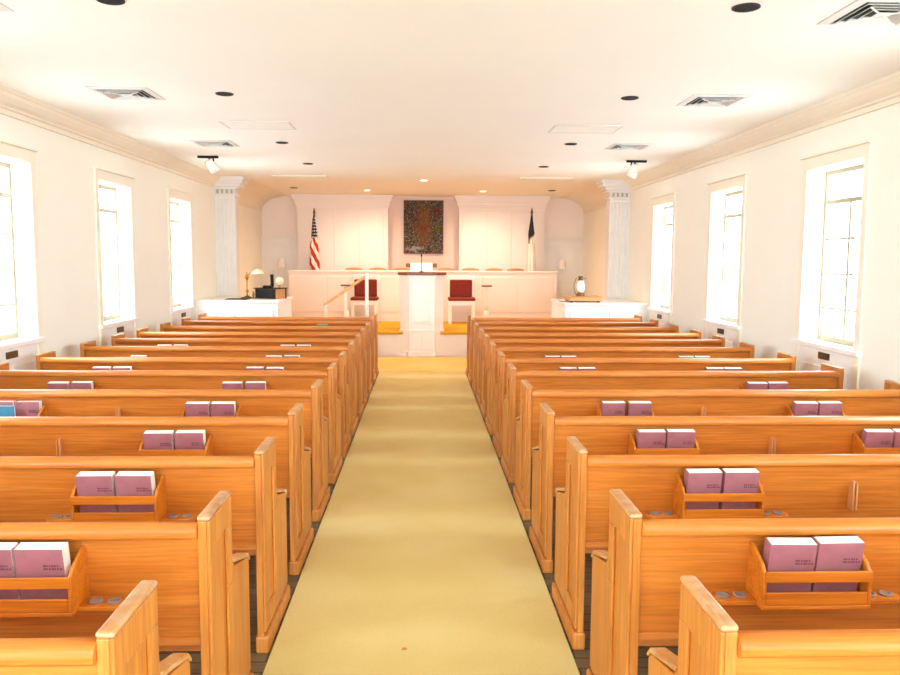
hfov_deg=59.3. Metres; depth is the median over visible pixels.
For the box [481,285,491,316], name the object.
pedestal stand
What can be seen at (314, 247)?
flag
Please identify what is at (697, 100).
ceiling vent
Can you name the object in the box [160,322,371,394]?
pew
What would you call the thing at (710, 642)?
pew
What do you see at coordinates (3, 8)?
ceiling vent
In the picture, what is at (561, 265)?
wall sconce
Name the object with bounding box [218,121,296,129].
ceiling hatch
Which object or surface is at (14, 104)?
trim
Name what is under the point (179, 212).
window
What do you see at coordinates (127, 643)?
pew
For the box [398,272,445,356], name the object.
pulpit
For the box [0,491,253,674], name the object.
pew
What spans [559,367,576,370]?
hymnal
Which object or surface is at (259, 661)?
floor
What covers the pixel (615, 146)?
ceiling vent
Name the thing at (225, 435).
pew
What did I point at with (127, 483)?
hymnal
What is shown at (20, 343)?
window
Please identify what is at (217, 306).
counter
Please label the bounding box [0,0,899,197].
ceiling
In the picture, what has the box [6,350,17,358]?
register
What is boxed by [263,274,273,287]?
telephone
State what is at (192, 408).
hymnal
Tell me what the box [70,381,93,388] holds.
hymnal
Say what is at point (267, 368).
hymnal
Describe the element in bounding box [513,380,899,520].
pew
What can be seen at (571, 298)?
wooden box
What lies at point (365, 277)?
handrail
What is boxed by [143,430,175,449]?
hymnal
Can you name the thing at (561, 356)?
hymnal
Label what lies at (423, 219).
picture
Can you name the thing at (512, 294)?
partition
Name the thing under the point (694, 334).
pew
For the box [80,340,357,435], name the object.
pew
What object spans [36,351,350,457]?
pew
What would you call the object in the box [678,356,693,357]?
hymnal
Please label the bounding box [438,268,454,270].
chair
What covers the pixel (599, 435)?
pew
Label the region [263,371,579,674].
carpet runner
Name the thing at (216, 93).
recessed light
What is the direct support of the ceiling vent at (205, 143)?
in the ceiling at (382, 97)
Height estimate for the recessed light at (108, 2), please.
0.010 m
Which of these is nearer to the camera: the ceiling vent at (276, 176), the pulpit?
the ceiling vent at (276, 176)
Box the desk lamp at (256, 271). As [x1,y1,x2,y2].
[241,269,263,298]
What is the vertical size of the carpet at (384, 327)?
0.055 m
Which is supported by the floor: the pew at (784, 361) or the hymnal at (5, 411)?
the pew at (784, 361)
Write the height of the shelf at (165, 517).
0.015 m
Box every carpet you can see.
[378,321,466,334]
[378,357,466,371]
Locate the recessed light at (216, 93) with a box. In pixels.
[215,92,233,95]
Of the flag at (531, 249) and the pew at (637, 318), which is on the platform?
the flag at (531, 249)
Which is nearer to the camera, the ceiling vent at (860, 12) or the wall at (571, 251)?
the ceiling vent at (860, 12)
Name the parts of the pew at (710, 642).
panel, backrest, rail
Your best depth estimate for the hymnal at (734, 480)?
3.56 m
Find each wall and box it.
[0,114,261,356]
[261,196,583,239]
[261,237,297,296]
[543,239,583,298]
[583,103,899,389]
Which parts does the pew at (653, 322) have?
panel, backrest, rail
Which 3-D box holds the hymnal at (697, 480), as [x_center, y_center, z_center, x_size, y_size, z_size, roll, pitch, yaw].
[1.139,0.701,3.584,0.156,0.216,0.086,0,6,-4]
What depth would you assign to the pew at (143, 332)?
9.55 m
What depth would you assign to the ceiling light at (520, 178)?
13.54 m
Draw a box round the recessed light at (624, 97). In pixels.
[621,96,638,99]
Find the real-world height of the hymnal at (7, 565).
0.216 m
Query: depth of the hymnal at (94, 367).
6.97 m
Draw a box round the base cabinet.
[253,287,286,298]
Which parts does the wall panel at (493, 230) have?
door panel, door panel, cornice, door panel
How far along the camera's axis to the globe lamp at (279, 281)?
13.36 m
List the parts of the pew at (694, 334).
panel, rail, backrest, panel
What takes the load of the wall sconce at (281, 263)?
attached to the wall at (272, 248)
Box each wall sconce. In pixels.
[278,258,285,267]
[558,260,565,268]
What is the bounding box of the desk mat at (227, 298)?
[225,298,249,299]
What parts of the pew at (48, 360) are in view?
panel, rail, backrest, panel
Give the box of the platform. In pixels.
[378,329,466,356]
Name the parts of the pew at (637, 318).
panel, rail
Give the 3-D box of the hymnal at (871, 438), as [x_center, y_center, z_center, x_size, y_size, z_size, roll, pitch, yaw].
[2.434,0.629,4.523,0.156,0.216,0.086,0,6,0]
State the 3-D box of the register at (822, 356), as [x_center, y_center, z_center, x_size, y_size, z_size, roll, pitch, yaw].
[3.379,0.168,7.152,0.015,0.060,0.180,0,6,-2]
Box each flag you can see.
[310,208,319,269]
[528,209,535,270]
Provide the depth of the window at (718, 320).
9.96 m
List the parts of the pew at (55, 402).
rail, backrest, panel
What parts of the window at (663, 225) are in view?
sill, apron panel, frame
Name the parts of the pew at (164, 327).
panel, backrest, rail, panel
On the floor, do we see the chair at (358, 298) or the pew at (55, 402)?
the pew at (55, 402)
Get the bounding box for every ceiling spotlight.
[197,156,219,173]
[626,160,646,178]
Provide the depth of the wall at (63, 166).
8.58 m
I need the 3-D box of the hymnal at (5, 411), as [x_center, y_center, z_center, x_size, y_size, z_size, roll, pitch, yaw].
[-2.946,0.545,5.241,0.130,0.186,0.022,0,6,-2]
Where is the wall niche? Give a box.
[389,196,458,270]
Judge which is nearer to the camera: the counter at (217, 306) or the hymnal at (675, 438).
the hymnal at (675, 438)
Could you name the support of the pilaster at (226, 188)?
attached to the wall at (63, 166)
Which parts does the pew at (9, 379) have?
panel, rail, backrest, panel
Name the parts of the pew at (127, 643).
rail, backrest, panel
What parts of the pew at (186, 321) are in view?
backrest, rail, panel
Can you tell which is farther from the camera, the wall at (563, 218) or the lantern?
the wall at (563, 218)
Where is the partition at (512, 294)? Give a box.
[287,270,557,321]
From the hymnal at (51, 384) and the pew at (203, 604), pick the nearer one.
the pew at (203, 604)
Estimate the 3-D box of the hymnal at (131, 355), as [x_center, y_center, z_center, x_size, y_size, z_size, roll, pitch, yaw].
[-3.109,0.282,7.917,0.156,0.216,0.091,0,6,0]
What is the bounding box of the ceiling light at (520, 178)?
[518,177,572,180]
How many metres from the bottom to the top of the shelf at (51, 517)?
0.015 m
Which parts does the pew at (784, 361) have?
panel, backrest, rail, panel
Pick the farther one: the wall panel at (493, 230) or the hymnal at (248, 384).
the wall panel at (493, 230)
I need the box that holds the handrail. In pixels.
[324,272,368,316]
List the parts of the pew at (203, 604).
rack rail, rack rail, rail, backrest, rail, seat, panel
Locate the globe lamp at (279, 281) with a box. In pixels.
[275,277,283,287]
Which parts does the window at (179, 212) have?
frame, sill, apron panel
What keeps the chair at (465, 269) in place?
on the platform
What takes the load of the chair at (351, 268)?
on the platform
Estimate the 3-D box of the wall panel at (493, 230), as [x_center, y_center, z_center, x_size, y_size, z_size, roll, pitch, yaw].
[1.136,-1.764,17.702,2.122,2.738,0.519,0,6,-2]
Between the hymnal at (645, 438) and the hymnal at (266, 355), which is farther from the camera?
the hymnal at (266, 355)
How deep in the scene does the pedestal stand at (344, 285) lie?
15.92 m
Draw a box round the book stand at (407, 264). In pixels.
[406,263,436,266]
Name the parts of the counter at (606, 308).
panel, panel, panel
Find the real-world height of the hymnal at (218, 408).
0.216 m
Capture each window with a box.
[0,139,45,369]
[92,166,139,345]
[166,187,195,325]
[647,191,676,326]
[702,172,747,346]
[791,139,874,388]
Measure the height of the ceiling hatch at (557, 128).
0.005 m
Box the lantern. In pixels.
[574,276,585,295]
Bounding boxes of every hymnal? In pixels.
[0,401,15,405]
[0,406,15,416]
[0,542,19,598]
[13,542,70,598]
[15,401,41,416]
[47,381,70,388]
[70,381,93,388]
[75,471,118,511]
[92,366,111,369]
[112,366,131,369]
[114,471,155,511]
[129,355,146,356]
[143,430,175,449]
[174,430,205,449]
[185,401,210,415]
[210,401,235,415]
[222,381,242,388]
[245,367,263,369]
[245,381,265,388]
[265,355,281,356]
[266,367,283,369]
[284,355,299,356]
[544,356,559,357]
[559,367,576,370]
[560,356,576,357]
[577,367,595,370]
[601,401,624,415]
[626,401,651,415]
[635,429,665,447]
[665,429,695,447]
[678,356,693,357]
[683,468,722,508]
[694,356,710,357]
[705,367,723,370]
[718,468,759,508]
[723,367,741,370]
[746,382,767,388]
[762,537,817,591]
[767,381,788,388]
[792,401,817,415]
[811,536,864,591]
[817,401,842,415]
[861,429,893,447]
[891,429,899,447]
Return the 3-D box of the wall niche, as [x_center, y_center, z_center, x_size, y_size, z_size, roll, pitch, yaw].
[-0.595,-1.798,17.820,1.570,2.720,0.160,0,6,-2]
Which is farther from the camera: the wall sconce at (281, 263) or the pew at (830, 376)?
the wall sconce at (281, 263)
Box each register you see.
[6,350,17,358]
[117,326,123,332]
[717,328,723,333]
[818,352,829,360]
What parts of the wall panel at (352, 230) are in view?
door panel, cornice, door panel, door panel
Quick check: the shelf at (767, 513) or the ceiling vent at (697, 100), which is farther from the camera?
the ceiling vent at (697, 100)
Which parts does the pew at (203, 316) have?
rail, panel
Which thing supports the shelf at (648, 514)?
attached to the pew at (790, 485)
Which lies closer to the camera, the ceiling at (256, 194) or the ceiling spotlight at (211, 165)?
the ceiling spotlight at (211, 165)
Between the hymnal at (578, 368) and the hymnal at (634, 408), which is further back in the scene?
the hymnal at (578, 368)
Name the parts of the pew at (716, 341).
panel, backrest, rail, panel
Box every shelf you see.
[46,514,70,521]
[78,596,126,611]
[161,513,196,521]
[645,511,678,518]
[710,590,756,604]
[764,510,787,517]
[871,589,899,603]
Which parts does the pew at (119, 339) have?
panel, backrest, rail, panel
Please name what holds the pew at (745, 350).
on the floor
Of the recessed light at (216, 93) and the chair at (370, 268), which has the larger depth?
the chair at (370, 268)
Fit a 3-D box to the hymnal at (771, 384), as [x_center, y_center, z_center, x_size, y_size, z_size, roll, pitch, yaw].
[2.633,0.463,6.383,0.156,0.215,0.081,0,6,-3]
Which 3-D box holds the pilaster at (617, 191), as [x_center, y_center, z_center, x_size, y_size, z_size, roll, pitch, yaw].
[2.888,-1.167,14.087,0.550,3.199,0.450,0,6,-2]
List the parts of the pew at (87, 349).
panel, rail, backrest, panel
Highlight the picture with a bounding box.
[404,200,443,253]
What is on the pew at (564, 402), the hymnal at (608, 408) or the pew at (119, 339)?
the hymnal at (608, 408)
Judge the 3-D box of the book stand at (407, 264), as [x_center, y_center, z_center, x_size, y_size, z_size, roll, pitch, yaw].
[-0.533,-1.304,14.784,0.580,0.166,0.180,0,6,-2]
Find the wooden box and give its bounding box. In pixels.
[563,295,602,301]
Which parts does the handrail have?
newel post, rail, newel post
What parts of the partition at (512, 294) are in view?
panel, panel, panel, cap rail, panel, panel, panel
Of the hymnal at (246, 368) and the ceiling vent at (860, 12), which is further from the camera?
the hymnal at (246, 368)
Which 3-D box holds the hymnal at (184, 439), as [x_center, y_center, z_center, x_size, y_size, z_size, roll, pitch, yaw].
[-1.436,0.620,4.391,0.156,0.216,0.086,0,6,-3]
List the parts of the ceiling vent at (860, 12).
plate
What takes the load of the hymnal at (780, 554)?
on the pew at (635, 595)
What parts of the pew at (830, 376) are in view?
panel, backrest, rail, panel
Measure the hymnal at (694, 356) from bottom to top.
0.215 m
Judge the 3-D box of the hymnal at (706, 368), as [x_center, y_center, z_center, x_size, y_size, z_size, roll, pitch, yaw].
[2.401,0.377,7.207,0.156,0.215,0.083,0,6,-2]
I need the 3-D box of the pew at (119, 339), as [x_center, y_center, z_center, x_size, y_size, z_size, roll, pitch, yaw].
[-2.389,0.432,9.048,2.744,0.946,0.693,0,6,-2]
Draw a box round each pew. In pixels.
[0,362,342,483]
[0,379,329,521]
[0,403,313,574]
[0,437,289,653]
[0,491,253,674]
[0,580,191,674]
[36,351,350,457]
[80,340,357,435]
[111,333,363,419]
[136,327,367,406]
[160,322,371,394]
[181,317,375,383]
[468,318,658,383]
[472,323,678,394]
[476,328,700,406]
[480,334,724,419]
[485,341,754,435]
[493,351,795,457]
[501,363,843,482]
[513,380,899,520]
[529,403,899,572]
[552,436,899,649]
[586,489,899,674]
[647,576,899,674]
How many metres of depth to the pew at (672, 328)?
10.54 m
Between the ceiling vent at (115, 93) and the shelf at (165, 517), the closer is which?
the shelf at (165, 517)
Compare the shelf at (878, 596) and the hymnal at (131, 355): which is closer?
the shelf at (878, 596)
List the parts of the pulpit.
panel, panel, cornice, panel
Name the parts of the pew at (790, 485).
panel, seat, rail, rack rail, rack rail, backrest, rail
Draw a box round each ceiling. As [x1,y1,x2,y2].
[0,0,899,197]
[238,179,287,211]
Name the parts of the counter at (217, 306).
panel, panel, panel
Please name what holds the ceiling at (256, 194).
attached to the wall at (63, 166)
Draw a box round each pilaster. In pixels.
[214,176,248,295]
[596,179,630,298]
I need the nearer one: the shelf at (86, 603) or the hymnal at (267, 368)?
the shelf at (86, 603)
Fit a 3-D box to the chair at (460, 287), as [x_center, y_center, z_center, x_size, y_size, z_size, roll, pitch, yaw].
[0.237,-0.796,16.480,0.580,1.000,0.540,0,6,-2]
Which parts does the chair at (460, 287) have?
leg, leg, backrest, frame, seat frame, seat, leg, leg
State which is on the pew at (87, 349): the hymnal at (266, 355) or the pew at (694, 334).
the hymnal at (266, 355)
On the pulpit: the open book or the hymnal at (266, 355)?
the open book
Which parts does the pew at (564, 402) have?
panel, backrest, rail, panel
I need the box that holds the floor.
[159,372,677,674]
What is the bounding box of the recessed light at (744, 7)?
[732,3,760,12]
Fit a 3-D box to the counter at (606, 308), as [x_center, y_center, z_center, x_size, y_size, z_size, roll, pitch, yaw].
[2.496,-0.063,13.466,1.370,1.120,1.355,0,6,-2]
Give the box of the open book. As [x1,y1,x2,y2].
[410,263,432,271]
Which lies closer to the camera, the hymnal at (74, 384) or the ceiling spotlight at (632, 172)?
the hymnal at (74, 384)
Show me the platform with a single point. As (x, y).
(389, 345)
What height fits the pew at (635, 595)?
0.946 m
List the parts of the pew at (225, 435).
rail, backrest, rack rail, rail, panel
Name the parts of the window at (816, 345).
apron panel, sill, frame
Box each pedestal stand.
[340,284,350,316]
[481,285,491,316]
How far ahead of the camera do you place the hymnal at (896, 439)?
4.49 m
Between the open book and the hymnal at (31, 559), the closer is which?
the hymnal at (31, 559)
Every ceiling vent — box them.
[0,3,13,11]
[85,86,165,99]
[188,140,239,146]
[273,175,328,177]
[605,143,653,149]
[676,94,752,106]
[816,0,899,26]
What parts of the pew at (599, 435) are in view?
panel, rail, rack rail, backrest, rail, rack rail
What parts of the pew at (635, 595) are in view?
panel, seat, rail, backrest, rail, rack rail, rack rail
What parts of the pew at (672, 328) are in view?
panel, rail, backrest, panel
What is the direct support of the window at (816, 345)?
in the wall at (775, 173)
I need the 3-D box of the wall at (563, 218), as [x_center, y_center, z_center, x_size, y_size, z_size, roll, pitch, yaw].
[-0.603,-1.581,18.072,7.850,3.200,0.300,0,6,-2]
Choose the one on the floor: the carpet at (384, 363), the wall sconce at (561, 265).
the carpet at (384, 363)
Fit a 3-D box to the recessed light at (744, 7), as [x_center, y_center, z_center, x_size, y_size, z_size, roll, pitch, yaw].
[1.633,-1.817,4.361,0.152,0.010,0.152,0,6,-2]
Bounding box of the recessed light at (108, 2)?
[96,0,124,4]
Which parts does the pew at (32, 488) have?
rack rail, rack rail, rail, backrest, seat, rail, panel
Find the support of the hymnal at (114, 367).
on the pew at (48, 360)
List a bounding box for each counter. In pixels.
[195,296,292,319]
[551,299,648,321]
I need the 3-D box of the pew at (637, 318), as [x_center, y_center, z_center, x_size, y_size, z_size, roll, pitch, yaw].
[1.634,0.115,12.498,2.744,0.946,0.365,0,6,-2]
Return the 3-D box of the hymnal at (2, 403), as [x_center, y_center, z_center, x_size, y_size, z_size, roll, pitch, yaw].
[-2.988,0.531,5.293,0.156,0.210,0.051,0,7,-2]
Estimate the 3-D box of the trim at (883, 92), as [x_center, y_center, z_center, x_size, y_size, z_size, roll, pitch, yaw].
[3.463,-1.609,3.224,0.160,0.180,21.490,0,6,-2]
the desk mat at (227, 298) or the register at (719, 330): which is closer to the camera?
the register at (719, 330)
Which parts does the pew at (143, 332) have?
panel, backrest, rail, panel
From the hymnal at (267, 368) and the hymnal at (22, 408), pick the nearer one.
the hymnal at (22, 408)
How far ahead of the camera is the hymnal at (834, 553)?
2.66 m
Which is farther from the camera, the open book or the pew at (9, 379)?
the open book
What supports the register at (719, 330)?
attached to the window at (718, 320)
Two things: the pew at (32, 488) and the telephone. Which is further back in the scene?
the telephone
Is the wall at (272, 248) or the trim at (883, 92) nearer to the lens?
the trim at (883, 92)
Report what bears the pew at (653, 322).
on the floor
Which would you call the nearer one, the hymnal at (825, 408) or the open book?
the hymnal at (825, 408)
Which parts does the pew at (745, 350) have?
panel, backrest, rail, panel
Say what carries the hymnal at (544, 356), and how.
on the pew at (745, 350)
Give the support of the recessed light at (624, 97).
in the ceiling at (382, 97)
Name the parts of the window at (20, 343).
frame, apron panel, sill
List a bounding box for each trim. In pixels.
[0,85,219,186]
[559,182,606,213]
[624,71,899,190]
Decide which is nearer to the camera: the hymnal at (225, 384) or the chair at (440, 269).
the hymnal at (225, 384)
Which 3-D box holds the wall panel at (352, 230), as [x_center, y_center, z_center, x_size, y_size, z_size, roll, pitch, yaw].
[-2.360,-1.773,17.579,2.213,2.738,0.519,0,6,-2]
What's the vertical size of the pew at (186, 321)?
0.946 m
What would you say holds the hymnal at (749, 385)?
on the pew at (830, 376)
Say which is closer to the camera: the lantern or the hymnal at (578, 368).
the hymnal at (578, 368)
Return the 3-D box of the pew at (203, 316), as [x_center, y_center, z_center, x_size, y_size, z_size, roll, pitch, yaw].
[-2.503,0.105,12.354,2.744,0.946,0.365,0,6,-2]
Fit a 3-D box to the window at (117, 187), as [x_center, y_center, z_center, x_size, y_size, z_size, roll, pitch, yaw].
[-4.052,-0.535,9.328,0.350,2.795,1.180,0,6,-2]
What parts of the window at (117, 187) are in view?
frame, sill, apron panel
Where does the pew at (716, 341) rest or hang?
on the floor
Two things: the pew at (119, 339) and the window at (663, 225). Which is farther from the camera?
the window at (663, 225)
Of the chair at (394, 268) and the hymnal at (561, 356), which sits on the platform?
the chair at (394, 268)
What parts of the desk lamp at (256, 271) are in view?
stem, lamp shade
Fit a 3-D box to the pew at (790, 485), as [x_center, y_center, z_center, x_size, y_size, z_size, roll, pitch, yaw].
[1.932,0.963,3.921,2.744,0.946,0.693,0,6,-2]
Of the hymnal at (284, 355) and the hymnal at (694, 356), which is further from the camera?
the hymnal at (694, 356)
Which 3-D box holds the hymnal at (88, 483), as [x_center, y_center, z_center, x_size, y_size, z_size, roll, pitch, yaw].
[-1.549,0.695,3.482,0.156,0.216,0.091,0,6,-2]
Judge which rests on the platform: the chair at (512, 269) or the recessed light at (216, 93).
the chair at (512, 269)
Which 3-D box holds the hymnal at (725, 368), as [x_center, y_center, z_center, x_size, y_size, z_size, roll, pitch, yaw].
[2.566,0.378,7.210,0.156,0.215,0.084,0,6,-1]
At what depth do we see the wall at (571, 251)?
17.92 m
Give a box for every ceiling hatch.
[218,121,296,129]
[548,125,622,133]
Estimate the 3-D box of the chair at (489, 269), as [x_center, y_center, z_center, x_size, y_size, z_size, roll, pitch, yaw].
[0.969,-0.942,17.290,0.400,1.140,0.400,0,6,-2]
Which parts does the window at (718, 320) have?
apron panel, sill, frame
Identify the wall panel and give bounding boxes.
[291,194,393,269]
[454,195,550,270]
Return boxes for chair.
[345,267,362,269]
[350,274,379,321]
[369,268,385,269]
[392,268,409,269]
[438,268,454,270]
[447,275,475,323]
[462,268,478,270]
[485,268,502,270]
[507,268,523,270]
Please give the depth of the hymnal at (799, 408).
5.41 m
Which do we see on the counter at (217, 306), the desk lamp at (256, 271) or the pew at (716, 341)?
the desk lamp at (256, 271)
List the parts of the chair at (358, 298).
leg, leg, seat frame, seat, backrest, frame, leg, leg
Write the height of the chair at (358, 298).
1.000 m
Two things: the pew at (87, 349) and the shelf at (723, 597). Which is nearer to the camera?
the shelf at (723, 597)
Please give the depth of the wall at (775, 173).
8.25 m

